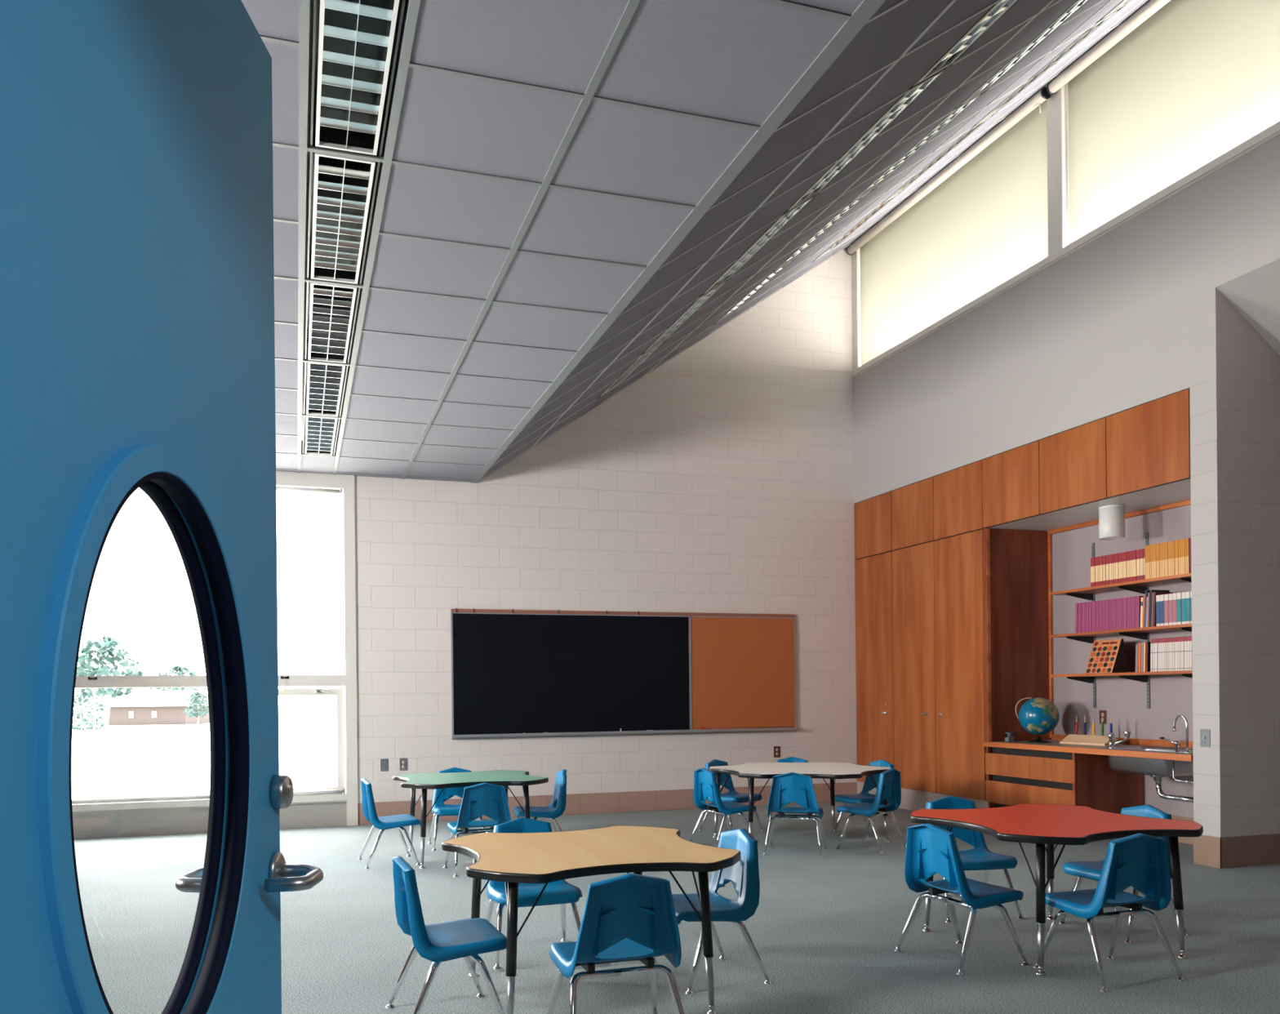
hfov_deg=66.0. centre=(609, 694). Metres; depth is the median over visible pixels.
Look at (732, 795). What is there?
chair
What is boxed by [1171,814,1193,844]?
baseboard
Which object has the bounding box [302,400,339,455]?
ceiling light
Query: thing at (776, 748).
wall outlet
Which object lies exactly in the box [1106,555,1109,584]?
book
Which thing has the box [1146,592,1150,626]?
book
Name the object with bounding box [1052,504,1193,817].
wall
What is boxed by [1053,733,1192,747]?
backsplash
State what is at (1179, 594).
book
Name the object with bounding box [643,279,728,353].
ceiling light
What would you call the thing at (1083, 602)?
book
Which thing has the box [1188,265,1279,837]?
wall
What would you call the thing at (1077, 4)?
ceiling light
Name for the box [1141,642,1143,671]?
book
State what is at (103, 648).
tree
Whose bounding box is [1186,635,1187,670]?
book
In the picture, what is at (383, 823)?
chair
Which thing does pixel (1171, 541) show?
book
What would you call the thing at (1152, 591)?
book
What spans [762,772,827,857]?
chair
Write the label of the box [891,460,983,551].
upper cabinet
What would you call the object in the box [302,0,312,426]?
trim
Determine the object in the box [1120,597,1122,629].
book
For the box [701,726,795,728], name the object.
pointer
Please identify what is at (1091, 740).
abacus
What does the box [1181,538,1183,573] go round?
book
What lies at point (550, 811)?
chair
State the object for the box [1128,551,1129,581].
book
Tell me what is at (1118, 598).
book
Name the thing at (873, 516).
upper cabinet
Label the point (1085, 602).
book
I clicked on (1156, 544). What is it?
book
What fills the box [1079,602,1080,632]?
book
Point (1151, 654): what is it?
book
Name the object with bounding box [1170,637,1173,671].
book
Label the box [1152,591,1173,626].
book
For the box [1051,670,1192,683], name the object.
wall shelf
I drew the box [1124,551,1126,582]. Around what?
book
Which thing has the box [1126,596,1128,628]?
book
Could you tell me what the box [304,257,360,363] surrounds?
ceiling light
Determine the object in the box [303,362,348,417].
ceiling light
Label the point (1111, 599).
book
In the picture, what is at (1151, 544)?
book
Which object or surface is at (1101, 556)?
book
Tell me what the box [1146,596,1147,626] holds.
book
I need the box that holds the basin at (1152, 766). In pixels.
[1106,746,1193,776]
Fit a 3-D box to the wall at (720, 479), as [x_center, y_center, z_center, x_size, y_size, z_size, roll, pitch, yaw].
[0.547,-2.031,10.199,6.200,6.435,0.200,-1,0,-18]
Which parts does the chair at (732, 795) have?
leg, leg, leg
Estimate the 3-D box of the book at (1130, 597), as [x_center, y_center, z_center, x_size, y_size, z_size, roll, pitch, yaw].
[4.176,-0.641,7.763,0.171,0.250,0.015,-1,2,-18]
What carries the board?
on the wall shelf at (1136, 676)
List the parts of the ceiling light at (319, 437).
frame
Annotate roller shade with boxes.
[71,794,209,804]
[275,485,342,494]
[293,788,345,795]
[845,86,1050,365]
[1046,0,1279,244]
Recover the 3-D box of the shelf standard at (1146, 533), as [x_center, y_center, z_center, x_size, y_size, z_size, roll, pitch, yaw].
[4.325,-0.592,7.914,0.012,1.415,0.024,-1,0,-18]
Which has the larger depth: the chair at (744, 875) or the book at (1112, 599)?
the book at (1112, 599)
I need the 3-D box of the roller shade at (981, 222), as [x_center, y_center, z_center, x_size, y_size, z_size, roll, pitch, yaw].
[3.083,-4.201,9.311,0.134,1.339,2.946,-1,0,-18]
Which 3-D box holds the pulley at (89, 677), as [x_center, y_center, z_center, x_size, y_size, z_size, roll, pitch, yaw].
[-4.444,0.386,8.468,0.070,1.072,0.024,-1,0,-18]
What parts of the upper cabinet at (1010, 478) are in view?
door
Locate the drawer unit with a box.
[985,746,1143,813]
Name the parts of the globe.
meridian arm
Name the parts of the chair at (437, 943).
leg, leg, leg, leg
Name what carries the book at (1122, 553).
on the wall shelf at (1140, 586)
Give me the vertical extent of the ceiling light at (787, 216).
0.252 m
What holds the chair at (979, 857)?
on the floor
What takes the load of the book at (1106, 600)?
on the wall shelf at (1138, 633)
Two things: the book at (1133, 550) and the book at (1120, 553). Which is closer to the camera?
the book at (1133, 550)
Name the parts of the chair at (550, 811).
leg, leg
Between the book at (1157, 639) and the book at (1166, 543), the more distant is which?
the book at (1157, 639)
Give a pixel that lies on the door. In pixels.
(137, 346)
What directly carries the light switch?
attached to the wall at (1235, 424)
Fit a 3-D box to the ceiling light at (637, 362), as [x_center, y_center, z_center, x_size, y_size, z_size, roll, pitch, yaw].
[0.142,-2.874,8.567,0.286,0.252,1.197,-1,0,-18]
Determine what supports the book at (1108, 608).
on the wall shelf at (1138, 633)
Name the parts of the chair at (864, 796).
leg, leg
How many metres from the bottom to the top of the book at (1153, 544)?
0.262 m
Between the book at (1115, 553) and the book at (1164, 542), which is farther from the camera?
the book at (1115, 553)
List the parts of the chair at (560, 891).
leg, leg, leg, leg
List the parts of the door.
oval moulding, handle, handle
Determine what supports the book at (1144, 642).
on the wall shelf at (1136, 676)
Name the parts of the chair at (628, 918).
leg, seat rail, leg, leg, seat rail, leg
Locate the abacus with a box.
[1059,715,1117,745]
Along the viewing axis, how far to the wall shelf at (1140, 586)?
7.87 m
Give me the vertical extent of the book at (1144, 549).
0.242 m
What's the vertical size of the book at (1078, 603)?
0.250 m
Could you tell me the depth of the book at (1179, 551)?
7.31 m
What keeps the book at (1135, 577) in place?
on the wall shelf at (1140, 586)
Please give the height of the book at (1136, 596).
0.250 m
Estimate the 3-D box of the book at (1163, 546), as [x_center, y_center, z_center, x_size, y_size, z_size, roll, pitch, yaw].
[4.268,-1.016,7.464,0.171,0.262,0.015,-1,0,-18]
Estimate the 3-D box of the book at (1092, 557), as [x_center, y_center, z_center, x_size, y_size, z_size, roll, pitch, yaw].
[4.056,-1.005,8.127,0.171,0.242,0.016,-1,0,-18]
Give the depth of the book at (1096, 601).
8.07 m
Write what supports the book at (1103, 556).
on the wall shelf at (1140, 586)
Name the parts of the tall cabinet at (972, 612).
door, door, panel, corner trim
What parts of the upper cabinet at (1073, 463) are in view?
door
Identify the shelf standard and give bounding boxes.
[1091,542,1096,707]
[1145,532,1150,708]
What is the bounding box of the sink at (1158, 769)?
[1106,746,1193,802]
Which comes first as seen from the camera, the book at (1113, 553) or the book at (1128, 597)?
the book at (1128, 597)
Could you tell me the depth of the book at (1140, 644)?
7.66 m
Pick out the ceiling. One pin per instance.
(736, 60)
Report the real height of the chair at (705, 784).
0.613 m
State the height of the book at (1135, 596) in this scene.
0.250 m
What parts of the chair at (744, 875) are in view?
leg, leg, leg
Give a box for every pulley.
[88,676,97,801]
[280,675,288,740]
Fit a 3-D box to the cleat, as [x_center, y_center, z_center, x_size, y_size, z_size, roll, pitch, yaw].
[4.301,-1.465,7.933,0.029,0.032,2.093,-1,0,-18]
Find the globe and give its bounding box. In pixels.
[1015,697,1059,742]
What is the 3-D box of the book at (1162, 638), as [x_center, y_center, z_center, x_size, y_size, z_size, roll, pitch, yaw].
[4.269,-0.301,7.484,0.171,0.252,0.017,-1,1,-18]
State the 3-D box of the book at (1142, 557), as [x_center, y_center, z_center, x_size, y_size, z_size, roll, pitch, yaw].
[4.207,-1.006,7.653,0.171,0.242,0.016,-1,0,-18]
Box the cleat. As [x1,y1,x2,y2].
[1047,499,1191,534]
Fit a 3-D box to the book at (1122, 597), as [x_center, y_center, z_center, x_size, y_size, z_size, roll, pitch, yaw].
[4.155,-0.641,7.836,0.171,0.250,0.015,-1,2,-18]
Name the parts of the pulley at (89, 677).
cord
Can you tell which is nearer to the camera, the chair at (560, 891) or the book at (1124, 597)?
the chair at (560, 891)
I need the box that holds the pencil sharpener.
[1004,732,1017,741]
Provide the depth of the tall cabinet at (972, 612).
8.99 m
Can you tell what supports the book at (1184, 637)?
on the wall shelf at (1136, 676)
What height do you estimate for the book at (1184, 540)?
0.262 m
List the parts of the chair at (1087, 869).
leg, leg, leg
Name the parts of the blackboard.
map rail, cork panel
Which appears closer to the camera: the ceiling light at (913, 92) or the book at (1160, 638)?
the ceiling light at (913, 92)
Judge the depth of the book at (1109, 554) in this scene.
7.93 m
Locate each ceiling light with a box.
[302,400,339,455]
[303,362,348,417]
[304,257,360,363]
[306,116,380,284]
[310,0,405,157]
[598,340,664,397]
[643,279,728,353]
[702,195,815,294]
[714,260,791,324]
[773,189,872,271]
[785,66,947,212]
[814,192,899,260]
[850,92,983,202]
[882,114,993,203]
[912,0,1017,86]
[958,0,1088,106]
[974,8,1120,125]
[1098,0,1130,21]
[1098,504,1124,540]
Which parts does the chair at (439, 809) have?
leg, leg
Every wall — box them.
[354,244,859,803]
[853,133,1279,503]
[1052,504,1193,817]
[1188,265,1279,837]
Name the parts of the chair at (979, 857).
leg, leg, leg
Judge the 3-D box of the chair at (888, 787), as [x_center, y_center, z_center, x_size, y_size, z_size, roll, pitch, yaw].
[2.006,0.868,7.568,0.409,0.613,0.447,-1,0,41]
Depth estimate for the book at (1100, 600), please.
8.02 m
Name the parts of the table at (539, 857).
leg, leg, leg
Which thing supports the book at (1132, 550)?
on the wall shelf at (1140, 586)
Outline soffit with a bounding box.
[1215,235,1279,355]
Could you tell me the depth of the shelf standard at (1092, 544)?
8.44 m
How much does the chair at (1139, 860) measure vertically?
0.613 m
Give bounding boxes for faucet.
[1107,731,1132,748]
[1160,714,1192,753]
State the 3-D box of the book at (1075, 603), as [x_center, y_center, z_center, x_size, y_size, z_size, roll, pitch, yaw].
[4.004,-0.640,8.309,0.171,0.250,0.015,-1,2,-18]
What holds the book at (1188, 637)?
on the wall shelf at (1136, 676)
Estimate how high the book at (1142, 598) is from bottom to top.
0.236 m
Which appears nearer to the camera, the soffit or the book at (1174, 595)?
the soffit
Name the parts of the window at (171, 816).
sill panel, sash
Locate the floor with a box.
[74,801,1279,1013]
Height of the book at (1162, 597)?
0.238 m
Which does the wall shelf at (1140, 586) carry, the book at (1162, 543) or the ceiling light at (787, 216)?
the book at (1162, 543)
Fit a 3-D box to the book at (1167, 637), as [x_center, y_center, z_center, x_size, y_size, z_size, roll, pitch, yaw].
[4.285,-0.301,7.437,0.171,0.252,0.017,-1,1,-18]
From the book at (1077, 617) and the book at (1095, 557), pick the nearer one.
the book at (1095, 557)
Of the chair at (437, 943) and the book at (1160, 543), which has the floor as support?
the chair at (437, 943)
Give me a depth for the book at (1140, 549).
7.64 m
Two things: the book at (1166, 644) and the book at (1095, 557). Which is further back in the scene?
the book at (1095, 557)
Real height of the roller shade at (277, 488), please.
0.050 m
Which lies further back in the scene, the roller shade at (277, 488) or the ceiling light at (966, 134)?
the roller shade at (277, 488)
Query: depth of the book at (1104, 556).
7.98 m
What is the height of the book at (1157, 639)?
0.252 m
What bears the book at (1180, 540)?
on the wall shelf at (1140, 586)
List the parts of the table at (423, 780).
leg, leg, leg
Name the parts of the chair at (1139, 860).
leg, seat rail, leg, leg, seat rail, leg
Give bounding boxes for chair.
[357,777,421,868]
[385,855,506,1013]
[427,767,484,850]
[443,782,511,876]
[484,817,582,968]
[512,768,567,831]
[547,872,684,1013]
[671,828,773,994]
[688,767,758,847]
[698,759,764,831]
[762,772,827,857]
[768,756,816,830]
[832,759,902,837]
[835,768,906,853]
[893,822,1030,974]
[912,795,1024,922]
[1033,832,1186,991]
[1058,804,1189,942]
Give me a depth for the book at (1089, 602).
8.14 m
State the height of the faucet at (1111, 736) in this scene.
0.132 m
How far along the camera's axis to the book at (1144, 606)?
7.61 m
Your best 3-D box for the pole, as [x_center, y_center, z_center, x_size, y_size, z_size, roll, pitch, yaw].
[-20.934,0.572,40.000,0.065,2.036,0.065,-1,0,5]
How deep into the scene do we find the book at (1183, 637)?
7.28 m
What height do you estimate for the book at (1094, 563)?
0.242 m
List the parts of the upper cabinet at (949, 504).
door, door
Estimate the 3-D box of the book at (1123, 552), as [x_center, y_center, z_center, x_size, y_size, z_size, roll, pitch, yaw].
[4.153,-1.005,7.821,0.171,0.242,0.016,-1,0,-18]
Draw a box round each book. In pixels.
[1075,603,1076,632]
[1075,603,1078,632]
[1077,603,1079,632]
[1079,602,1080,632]
[1080,602,1082,632]
[1081,602,1083,632]
[1083,602,1084,631]
[1084,602,1086,631]
[1085,601,1087,631]
[1087,601,1088,631]
[1088,601,1090,631]
[1089,601,1092,631]
[1090,557,1092,586]
[1091,601,1093,631]
[1092,557,1093,586]
[1093,557,1095,586]
[1093,600,1094,631]
[1093,600,1096,631]
[1094,556,1097,586]
[1095,600,1097,631]
[1096,556,1097,586]
[1097,556,1099,585]
[1097,600,1098,631]
[1098,600,1100,631]
[1099,555,1101,585]
[1100,600,1102,631]
[1101,555,1102,585]
[1101,600,1103,631]
[1102,555,1104,585]
[1102,600,1104,630]
[1103,555,1106,584]
[1104,600,1106,630]
[1106,555,1107,584]
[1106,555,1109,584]
[1106,599,1109,630]
[1106,600,1107,630]
[1108,554,1110,584]
[1108,599,1111,630]
[1110,554,1111,583]
[1110,599,1111,630]
[1111,554,1113,583]
[1111,599,1113,630]
[1113,553,1115,583]
[1113,598,1115,629]
[1114,598,1116,629]
[1115,553,1116,583]
[1115,598,1118,629]
[1116,553,1118,582]
[1117,598,1119,629]
[1118,552,1119,582]
[1119,598,1120,629]
[1120,552,1121,582]
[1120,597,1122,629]
[1121,552,1123,582]
[1122,597,1124,629]
[1123,551,1124,582]
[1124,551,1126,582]
[1124,597,1125,628]
[1124,597,1127,628]
[1126,551,1128,582]
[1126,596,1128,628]
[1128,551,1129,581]
[1128,596,1129,628]
[1129,551,1131,581]
[1129,596,1131,628]
[1131,550,1133,581]
[1131,596,1133,628]
[1133,550,1134,581]
[1133,596,1134,627]
[1134,550,1137,580]
[1134,595,1136,627]
[1135,644,1138,671]
[1136,549,1137,580]
[1136,595,1137,627]
[1137,549,1139,580]
[1137,595,1143,627]
[1137,642,1141,671]
[1139,549,1141,579]
[1140,597,1143,627]
[1141,548,1143,579]
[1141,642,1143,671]
[1142,548,1145,579]
[1142,595,1145,626]
[1143,642,1146,671]
[1144,590,1150,626]
[1145,545,1146,578]
[1145,641,1151,671]
[1146,545,1148,578]
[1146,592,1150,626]
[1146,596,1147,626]
[1147,545,1150,578]
[1149,544,1151,578]
[1149,589,1169,626]
[1150,638,1152,671]
[1151,544,1153,577]
[1151,592,1153,626]
[1152,544,1154,577]
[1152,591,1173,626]
[1152,638,1154,671]
[1154,543,1156,577]
[1154,638,1155,671]
[1155,543,1158,577]
[1155,595,1159,626]
[1155,638,1158,671]
[1157,542,1159,577]
[1157,638,1159,671]
[1160,542,1161,577]
[1160,594,1164,626]
[1160,638,1161,671]
[1161,542,1163,577]
[1161,638,1163,671]
[1162,542,1164,576]
[1163,637,1165,671]
[1164,542,1166,576]
[1164,594,1168,625]
[1164,637,1167,671]
[1165,542,1168,576]
[1167,637,1168,671]
[1168,541,1169,576]
[1168,593,1173,625]
[1168,637,1170,671]
[1169,541,1171,575]
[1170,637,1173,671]
[1171,541,1173,575]
[1172,592,1177,624]
[1172,637,1174,671]
[1173,540,1174,575]
[1174,540,1176,574]
[1174,636,1176,671]
[1176,540,1178,574]
[1176,636,1178,671]
[1177,539,1180,574]
[1177,592,1182,624]
[1177,636,1180,671]
[1179,539,1182,573]
[1180,636,1182,671]
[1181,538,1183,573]
[1181,591,1186,624]
[1182,538,1185,573]
[1182,636,1184,670]
[1184,636,1186,670]
[1185,538,1186,573]
[1185,591,1190,623]
[1186,537,1189,573]
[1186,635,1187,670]
[1187,635,1190,670]
[1188,537,1191,573]
[1190,591,1191,623]
[1190,635,1191,670]
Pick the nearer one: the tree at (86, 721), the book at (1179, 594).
the book at (1179, 594)
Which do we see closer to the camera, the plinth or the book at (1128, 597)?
the book at (1128, 597)
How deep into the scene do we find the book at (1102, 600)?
8.01 m
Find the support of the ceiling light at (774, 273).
attached to the ceiling
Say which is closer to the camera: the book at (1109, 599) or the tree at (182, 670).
the book at (1109, 599)
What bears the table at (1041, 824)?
on the floor
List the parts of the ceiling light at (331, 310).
frame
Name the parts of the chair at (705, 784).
leg, seat rail, leg, leg, leg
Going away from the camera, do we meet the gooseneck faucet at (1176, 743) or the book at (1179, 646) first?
the gooseneck faucet at (1176, 743)
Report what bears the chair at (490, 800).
on the floor
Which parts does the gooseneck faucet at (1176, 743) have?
lever, deck plate, spout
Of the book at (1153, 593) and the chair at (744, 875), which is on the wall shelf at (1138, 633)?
the book at (1153, 593)
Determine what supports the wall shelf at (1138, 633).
attached to the wall at (1125, 700)
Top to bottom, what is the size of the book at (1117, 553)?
0.242 m
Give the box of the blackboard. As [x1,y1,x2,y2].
[450,608,799,739]
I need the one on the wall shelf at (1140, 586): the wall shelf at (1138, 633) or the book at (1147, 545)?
the book at (1147, 545)
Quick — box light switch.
[1200,728,1210,746]
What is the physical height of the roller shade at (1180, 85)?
1.339 m
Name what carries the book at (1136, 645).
on the wall shelf at (1136, 676)
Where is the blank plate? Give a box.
[380,758,388,771]
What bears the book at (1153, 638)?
on the wall shelf at (1136, 676)
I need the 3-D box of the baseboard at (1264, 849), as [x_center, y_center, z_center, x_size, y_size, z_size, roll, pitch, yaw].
[4.975,1.043,6.930,2.004,0.203,0.209,-1,0,-18]
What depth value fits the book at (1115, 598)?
7.88 m
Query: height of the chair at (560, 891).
0.613 m
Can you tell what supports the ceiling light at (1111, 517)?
attached to the upper cabinet at (1073, 463)
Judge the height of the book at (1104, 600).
0.250 m
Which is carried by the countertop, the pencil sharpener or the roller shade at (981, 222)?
the pencil sharpener
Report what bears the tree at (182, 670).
on the lawn
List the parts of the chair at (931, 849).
leg, seat rail, leg, leg, leg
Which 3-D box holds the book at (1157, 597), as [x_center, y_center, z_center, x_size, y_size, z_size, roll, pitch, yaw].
[4.255,-0.636,7.518,0.171,0.238,0.036,-1,0,-18]
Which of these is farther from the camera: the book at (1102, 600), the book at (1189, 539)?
the book at (1102, 600)
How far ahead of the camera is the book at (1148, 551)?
7.57 m
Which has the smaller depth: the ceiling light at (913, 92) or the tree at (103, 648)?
the ceiling light at (913, 92)
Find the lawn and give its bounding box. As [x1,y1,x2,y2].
[71,714,346,799]
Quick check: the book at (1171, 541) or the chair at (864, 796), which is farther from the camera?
the chair at (864, 796)
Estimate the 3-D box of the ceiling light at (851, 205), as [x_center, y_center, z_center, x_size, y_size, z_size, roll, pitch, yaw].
[1.623,-3.691,7.760,0.286,0.252,1.197,-1,0,-18]
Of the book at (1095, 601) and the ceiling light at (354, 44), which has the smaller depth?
the ceiling light at (354, 44)
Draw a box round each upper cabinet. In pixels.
[853,491,893,559]
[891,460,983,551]
[982,440,1098,531]
[1039,417,1173,517]
[1106,388,1191,502]
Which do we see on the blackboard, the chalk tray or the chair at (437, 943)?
the chalk tray
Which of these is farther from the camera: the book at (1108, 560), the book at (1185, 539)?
the book at (1108, 560)
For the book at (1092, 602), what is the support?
on the wall shelf at (1138, 633)
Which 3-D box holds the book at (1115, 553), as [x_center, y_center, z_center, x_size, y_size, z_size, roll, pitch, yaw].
[4.131,-1.005,7.898,0.171,0.242,0.016,-1,0,-18]
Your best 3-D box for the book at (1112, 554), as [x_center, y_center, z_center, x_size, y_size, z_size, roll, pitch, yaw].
[4.120,-1.005,7.928,0.171,0.242,0.016,-1,0,-18]
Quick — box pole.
[93,687,95,733]
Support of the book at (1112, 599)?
on the wall shelf at (1138, 633)
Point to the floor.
(826, 931)
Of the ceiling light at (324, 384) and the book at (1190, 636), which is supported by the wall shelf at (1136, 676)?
the book at (1190, 636)
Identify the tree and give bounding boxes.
[72,691,110,732]
[75,635,143,724]
[148,665,206,690]
[183,691,208,728]
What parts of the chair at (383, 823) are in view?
leg, leg, leg, leg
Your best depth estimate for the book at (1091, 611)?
8.12 m
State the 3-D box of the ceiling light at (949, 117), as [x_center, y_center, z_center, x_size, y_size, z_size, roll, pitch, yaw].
[1.993,-3.693,6.598,0.286,0.252,1.197,-1,0,-18]
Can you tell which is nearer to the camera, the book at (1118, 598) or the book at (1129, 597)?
the book at (1129, 597)
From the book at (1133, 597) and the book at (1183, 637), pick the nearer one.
the book at (1183, 637)
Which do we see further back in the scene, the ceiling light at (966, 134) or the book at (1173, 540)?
the ceiling light at (966, 134)
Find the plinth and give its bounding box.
[858,781,987,810]
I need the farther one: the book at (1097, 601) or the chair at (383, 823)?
the book at (1097, 601)
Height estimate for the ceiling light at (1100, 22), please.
0.252 m
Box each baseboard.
[357,782,857,824]
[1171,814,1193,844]
[1193,833,1279,868]
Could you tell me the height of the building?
4.120 m
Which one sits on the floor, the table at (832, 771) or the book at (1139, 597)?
the table at (832, 771)
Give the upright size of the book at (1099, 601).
0.250 m
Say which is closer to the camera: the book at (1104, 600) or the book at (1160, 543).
the book at (1160, 543)
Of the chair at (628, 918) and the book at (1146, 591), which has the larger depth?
the book at (1146, 591)
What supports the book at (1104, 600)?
on the wall shelf at (1138, 633)
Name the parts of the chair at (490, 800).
leg, seat rail, leg, leg, leg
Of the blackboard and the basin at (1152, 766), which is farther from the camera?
the blackboard
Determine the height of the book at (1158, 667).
0.252 m
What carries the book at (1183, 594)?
on the wall shelf at (1138, 633)
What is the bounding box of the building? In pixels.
[99,690,209,725]
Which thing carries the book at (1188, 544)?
on the wall shelf at (1140, 586)
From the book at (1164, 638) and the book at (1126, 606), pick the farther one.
the book at (1126, 606)
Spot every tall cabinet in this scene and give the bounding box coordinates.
[854,551,893,782]
[891,528,1053,799]
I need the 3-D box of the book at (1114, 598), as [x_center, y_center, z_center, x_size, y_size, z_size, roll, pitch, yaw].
[4.127,-0.641,7.922,0.171,0.250,0.015,-1,2,-18]
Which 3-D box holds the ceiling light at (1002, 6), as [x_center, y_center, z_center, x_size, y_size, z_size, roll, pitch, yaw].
[1.621,-2.884,3.919,0.286,0.252,1.197,-1,0,-18]
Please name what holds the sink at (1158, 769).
in the countertop
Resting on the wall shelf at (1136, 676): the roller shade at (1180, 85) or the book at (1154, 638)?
the book at (1154, 638)
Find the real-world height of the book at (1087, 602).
0.250 m
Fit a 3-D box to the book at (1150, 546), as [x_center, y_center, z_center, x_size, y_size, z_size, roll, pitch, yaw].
[4.232,-1.016,7.579,0.171,0.262,0.015,-1,0,-18]
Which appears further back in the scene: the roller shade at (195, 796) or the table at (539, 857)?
the roller shade at (195, 796)
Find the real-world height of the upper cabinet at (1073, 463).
0.614 m
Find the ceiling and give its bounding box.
[240,0,1151,482]
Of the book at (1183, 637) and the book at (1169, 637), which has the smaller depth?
the book at (1183, 637)
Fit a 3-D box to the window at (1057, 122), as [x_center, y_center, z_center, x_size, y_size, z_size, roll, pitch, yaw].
[4.103,-4.256,6.513,0.214,1.580,8.990,-1,0,-18]
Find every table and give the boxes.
[392,769,548,868]
[441,825,741,1013]
[707,761,891,843]
[909,803,1203,975]
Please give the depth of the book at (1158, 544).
7.48 m
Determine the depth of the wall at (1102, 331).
7.79 m
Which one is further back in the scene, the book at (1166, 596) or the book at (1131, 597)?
the book at (1131, 597)
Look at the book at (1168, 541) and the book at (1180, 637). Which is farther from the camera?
the book at (1168, 541)
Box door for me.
[0,0,323,1013]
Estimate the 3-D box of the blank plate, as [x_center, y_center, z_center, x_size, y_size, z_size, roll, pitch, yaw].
[-2.114,0.663,9.238,0.072,0.116,0.007,-1,0,-18]
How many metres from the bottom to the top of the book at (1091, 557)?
0.242 m
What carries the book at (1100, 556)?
on the wall shelf at (1140, 586)
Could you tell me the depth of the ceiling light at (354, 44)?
3.30 m
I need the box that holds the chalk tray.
[451,727,799,739]
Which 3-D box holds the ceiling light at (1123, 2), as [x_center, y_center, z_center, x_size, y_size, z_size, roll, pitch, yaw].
[3.375,-4.437,5.760,0.286,0.252,1.197,-1,0,-18]
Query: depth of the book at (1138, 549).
7.66 m
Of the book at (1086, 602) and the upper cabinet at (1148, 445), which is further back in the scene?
the book at (1086, 602)
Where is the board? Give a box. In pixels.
[1084,638,1127,673]
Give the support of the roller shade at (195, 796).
attached to the window at (171, 816)
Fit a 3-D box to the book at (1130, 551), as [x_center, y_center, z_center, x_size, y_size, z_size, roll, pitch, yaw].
[4.175,-1.006,7.761,0.171,0.242,0.016,-1,0,-18]
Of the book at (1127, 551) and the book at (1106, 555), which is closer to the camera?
the book at (1127, 551)
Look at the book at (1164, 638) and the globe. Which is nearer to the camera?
the book at (1164, 638)
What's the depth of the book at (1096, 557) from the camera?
8.05 m
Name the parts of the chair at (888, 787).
leg, leg, leg, seat rail, leg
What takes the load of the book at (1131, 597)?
on the wall shelf at (1138, 633)
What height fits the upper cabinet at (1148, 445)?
0.614 m
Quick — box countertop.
[983,733,1193,761]
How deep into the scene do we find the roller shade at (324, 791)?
9.04 m
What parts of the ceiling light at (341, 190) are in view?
frame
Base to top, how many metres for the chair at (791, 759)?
0.613 m
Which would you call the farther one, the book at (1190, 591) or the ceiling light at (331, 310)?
the book at (1190, 591)
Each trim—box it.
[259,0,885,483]
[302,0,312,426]
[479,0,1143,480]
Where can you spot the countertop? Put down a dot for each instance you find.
(1055, 745)
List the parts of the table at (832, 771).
leg, leg, leg, leg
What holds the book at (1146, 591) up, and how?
on the wall shelf at (1138, 633)
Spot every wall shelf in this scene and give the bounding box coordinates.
[1050,573,1191,600]
[1050,623,1191,643]
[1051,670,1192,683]
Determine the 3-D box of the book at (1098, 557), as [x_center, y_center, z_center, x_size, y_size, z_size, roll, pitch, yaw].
[4.077,-1.005,8.066,0.171,0.242,0.016,-1,0,-18]
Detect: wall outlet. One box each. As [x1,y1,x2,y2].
[400,757,407,770]
[773,746,780,757]
[1099,710,1106,724]
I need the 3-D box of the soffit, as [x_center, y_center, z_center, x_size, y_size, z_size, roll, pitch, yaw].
[5.654,-2.588,4.683,2.000,0.543,4.508,-1,0,-18]
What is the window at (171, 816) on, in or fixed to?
in the wall at (720, 479)
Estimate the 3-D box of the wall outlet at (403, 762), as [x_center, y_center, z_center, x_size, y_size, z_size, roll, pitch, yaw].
[-1.945,0.660,9.291,0.072,0.116,0.009,-1,0,-18]
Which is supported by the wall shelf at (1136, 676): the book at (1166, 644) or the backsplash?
the book at (1166, 644)
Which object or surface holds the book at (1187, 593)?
on the wall shelf at (1138, 633)
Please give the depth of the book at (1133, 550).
7.71 m
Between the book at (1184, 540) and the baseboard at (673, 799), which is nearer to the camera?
the book at (1184, 540)
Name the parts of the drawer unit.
drawer, drawer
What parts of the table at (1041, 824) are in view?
leg, leg, leg, leg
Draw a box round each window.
[71,471,358,838]
[851,0,1279,377]
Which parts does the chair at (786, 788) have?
leg, seat rail, leg, leg, seat rail, leg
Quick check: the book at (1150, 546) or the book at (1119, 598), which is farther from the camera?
the book at (1119, 598)
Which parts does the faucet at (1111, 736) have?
spout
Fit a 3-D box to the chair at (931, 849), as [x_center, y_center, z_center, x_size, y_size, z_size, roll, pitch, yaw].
[1.578,0.875,4.426,0.409,0.613,0.447,-1,0,-22]
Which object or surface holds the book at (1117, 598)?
on the wall shelf at (1138, 633)
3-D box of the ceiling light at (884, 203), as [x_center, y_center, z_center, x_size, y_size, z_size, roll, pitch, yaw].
[2.266,-4.430,9.246,0.286,0.252,1.197,-1,0,-18]
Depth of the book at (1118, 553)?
7.84 m
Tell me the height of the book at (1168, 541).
0.262 m
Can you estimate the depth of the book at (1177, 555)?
7.32 m

